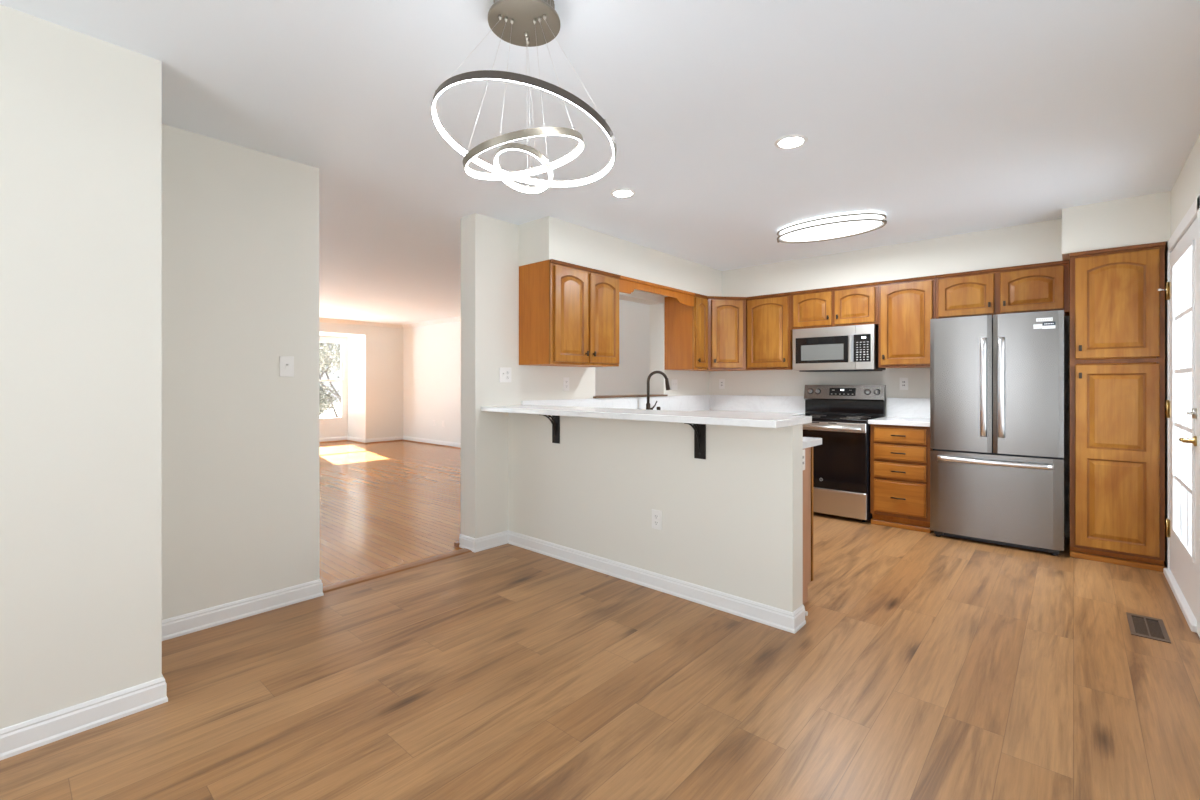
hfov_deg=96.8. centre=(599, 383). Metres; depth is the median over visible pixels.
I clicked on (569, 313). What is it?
upper cabinet
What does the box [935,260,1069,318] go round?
upper cabinet
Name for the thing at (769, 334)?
upper cabinet
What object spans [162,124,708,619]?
wall
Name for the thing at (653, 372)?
kitchen faucet
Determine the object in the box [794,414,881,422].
cooktop
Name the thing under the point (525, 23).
ring chandelier
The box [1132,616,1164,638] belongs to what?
grille
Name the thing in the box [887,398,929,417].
backsplash
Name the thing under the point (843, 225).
oval ceiling light
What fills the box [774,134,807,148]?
recessed light
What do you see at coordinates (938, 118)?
ceiling
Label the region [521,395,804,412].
backsplash
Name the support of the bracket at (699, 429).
attached to the wall at (732, 518)
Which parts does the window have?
sash, sash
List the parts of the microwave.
door, handle, control panel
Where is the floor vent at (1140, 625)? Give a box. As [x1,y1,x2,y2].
[1126,612,1170,642]
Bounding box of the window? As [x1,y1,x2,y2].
[319,338,345,423]
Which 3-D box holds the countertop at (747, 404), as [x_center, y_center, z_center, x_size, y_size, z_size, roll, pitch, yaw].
[1.169,0.250,4.631,2.198,0.218,2.942,0,0,42]
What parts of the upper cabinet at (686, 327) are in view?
frame, trim, door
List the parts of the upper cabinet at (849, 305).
door, trim, door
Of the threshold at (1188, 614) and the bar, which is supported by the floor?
the threshold at (1188, 614)
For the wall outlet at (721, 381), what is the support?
attached to the wall at (756, 382)
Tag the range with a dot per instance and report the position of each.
(840, 414)
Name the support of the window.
in the wall at (326, 430)
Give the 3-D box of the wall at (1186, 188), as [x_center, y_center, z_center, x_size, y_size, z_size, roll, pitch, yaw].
[1.643,-0.006,1.022,0.150,2.500,7.710,0,0,42]
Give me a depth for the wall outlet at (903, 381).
5.06 m
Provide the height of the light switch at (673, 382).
0.115 m
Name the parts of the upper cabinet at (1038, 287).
door, trim, door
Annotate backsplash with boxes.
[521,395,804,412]
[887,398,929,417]
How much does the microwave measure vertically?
0.424 m
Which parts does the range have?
handle, door trim, oven door, storage drawer, control panel, knob, knob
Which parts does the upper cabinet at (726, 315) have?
frame, door, trim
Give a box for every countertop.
[521,395,821,448]
[868,398,929,426]
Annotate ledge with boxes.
[593,394,667,397]
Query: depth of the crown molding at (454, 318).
10.81 m
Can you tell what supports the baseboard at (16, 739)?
attached to the wall at (81, 114)
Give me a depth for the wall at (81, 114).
1.90 m
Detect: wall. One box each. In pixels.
[0,4,161,728]
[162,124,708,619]
[319,322,402,438]
[319,335,347,437]
[403,299,649,442]
[508,413,802,611]
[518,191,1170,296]
[709,316,1069,537]
[1165,134,1199,564]
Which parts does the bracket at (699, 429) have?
wall plate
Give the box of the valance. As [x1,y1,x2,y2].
[619,276,694,306]
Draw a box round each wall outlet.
[499,367,510,381]
[563,377,568,390]
[652,509,661,529]
[719,379,724,388]
[803,449,804,469]
[900,378,907,389]
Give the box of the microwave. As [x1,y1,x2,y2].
[793,324,885,371]
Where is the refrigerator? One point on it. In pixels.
(997, 381)
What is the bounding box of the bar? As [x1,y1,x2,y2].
[481,405,811,427]
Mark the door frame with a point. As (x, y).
(1193, 212)
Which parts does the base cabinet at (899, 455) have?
drawer, drawer, drawer, drawer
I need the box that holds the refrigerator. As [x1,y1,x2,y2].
[930,310,1063,555]
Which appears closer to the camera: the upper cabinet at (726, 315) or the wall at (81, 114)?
the wall at (81, 114)
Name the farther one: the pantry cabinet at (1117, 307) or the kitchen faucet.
the kitchen faucet
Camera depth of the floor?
2.20 m
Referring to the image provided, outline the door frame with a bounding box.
[1167,193,1199,637]
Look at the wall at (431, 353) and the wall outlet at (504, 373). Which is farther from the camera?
the wall at (431, 353)
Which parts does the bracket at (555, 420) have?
wall plate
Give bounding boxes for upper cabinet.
[519,259,620,366]
[665,293,707,369]
[687,296,753,370]
[746,292,792,369]
[790,282,877,329]
[878,275,935,367]
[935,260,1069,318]
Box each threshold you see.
[323,548,471,592]
[1163,568,1196,632]
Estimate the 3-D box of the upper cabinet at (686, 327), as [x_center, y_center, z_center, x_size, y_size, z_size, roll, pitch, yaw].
[0.939,-0.536,5.711,0.415,0.784,0.262,0,0,42]
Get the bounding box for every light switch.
[280,356,293,376]
[671,380,676,389]
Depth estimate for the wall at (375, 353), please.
11.23 m
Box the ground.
[319,402,340,417]
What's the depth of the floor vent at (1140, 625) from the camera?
2.71 m
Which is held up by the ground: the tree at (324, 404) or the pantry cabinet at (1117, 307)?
the tree at (324, 404)
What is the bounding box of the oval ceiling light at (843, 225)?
[777,212,886,242]
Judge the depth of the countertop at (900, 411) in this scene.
4.97 m
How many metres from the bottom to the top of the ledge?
0.017 m
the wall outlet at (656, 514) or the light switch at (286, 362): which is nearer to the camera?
the light switch at (286, 362)
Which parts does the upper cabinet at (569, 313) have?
door, frame, trim, door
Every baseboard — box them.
[0,579,323,760]
[319,436,460,448]
[459,530,805,633]
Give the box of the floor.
[0,441,1199,799]
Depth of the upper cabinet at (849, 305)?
5.13 m
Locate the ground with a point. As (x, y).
(331, 414)
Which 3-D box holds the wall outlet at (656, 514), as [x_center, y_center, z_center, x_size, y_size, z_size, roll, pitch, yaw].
[0.341,0.824,3.216,0.072,0.115,0.008,0,0,42]
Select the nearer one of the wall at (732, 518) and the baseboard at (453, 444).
the wall at (732, 518)
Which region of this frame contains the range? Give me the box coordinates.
[794,385,885,521]
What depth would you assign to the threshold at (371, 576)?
3.52 m
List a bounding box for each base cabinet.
[803,447,812,604]
[870,424,932,532]
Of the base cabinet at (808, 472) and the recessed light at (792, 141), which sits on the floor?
the base cabinet at (808, 472)
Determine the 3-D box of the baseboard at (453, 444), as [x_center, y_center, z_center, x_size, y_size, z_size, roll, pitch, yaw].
[-2.650,1.196,9.467,9.105,0.096,3.140,0,0,17]
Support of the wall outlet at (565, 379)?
attached to the wall at (240, 225)
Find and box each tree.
[319,342,340,416]
[319,382,340,417]
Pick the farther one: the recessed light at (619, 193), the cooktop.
the cooktop
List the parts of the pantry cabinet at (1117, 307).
trim, door, door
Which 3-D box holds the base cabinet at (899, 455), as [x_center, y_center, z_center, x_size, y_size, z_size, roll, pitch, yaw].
[2.742,0.802,4.763,0.457,0.884,0.652,0,0,42]
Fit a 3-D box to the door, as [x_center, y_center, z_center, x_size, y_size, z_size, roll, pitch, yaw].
[3.335,0.182,3.065,0.099,2.033,1.077,0,0,42]
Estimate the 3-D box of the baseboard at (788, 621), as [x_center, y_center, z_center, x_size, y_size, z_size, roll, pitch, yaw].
[-0.007,1.196,3.397,2.478,0.096,0.322,0,0,38]
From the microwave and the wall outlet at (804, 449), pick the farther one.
the microwave
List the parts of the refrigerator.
door, handle, handle, freezer drawer, handle, door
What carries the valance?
attached to the soffit at (1038, 242)
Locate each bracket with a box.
[537,414,559,443]
[684,423,705,458]
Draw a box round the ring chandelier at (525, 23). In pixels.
[431,0,616,193]
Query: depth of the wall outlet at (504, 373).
4.13 m
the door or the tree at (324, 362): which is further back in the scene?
the tree at (324, 362)
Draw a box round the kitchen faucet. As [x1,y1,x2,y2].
[646,371,669,409]
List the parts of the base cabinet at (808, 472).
frame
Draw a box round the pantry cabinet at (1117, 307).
[1069,241,1165,571]
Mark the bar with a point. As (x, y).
(711, 418)
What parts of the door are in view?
lever handle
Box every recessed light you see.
[611,189,634,197]
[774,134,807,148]
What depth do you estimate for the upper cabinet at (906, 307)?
4.74 m
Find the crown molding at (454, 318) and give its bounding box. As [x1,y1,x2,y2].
[319,317,460,327]
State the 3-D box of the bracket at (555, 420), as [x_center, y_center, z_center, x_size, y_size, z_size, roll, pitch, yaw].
[-0.365,0.319,3.740,0.072,0.218,0.164,0,0,42]
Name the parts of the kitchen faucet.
spout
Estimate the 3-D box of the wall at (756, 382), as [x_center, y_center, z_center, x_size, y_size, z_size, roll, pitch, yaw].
[2.842,-0.006,5.213,3.926,2.500,0.150,0,0,42]
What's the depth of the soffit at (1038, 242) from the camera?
4.45 m
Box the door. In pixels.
[1158,218,1196,619]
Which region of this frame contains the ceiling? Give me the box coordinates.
[0,0,1199,324]
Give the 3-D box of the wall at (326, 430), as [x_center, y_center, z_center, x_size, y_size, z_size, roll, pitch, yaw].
[-6.505,0.124,10.460,0.120,2.240,3.000,0,0,42]

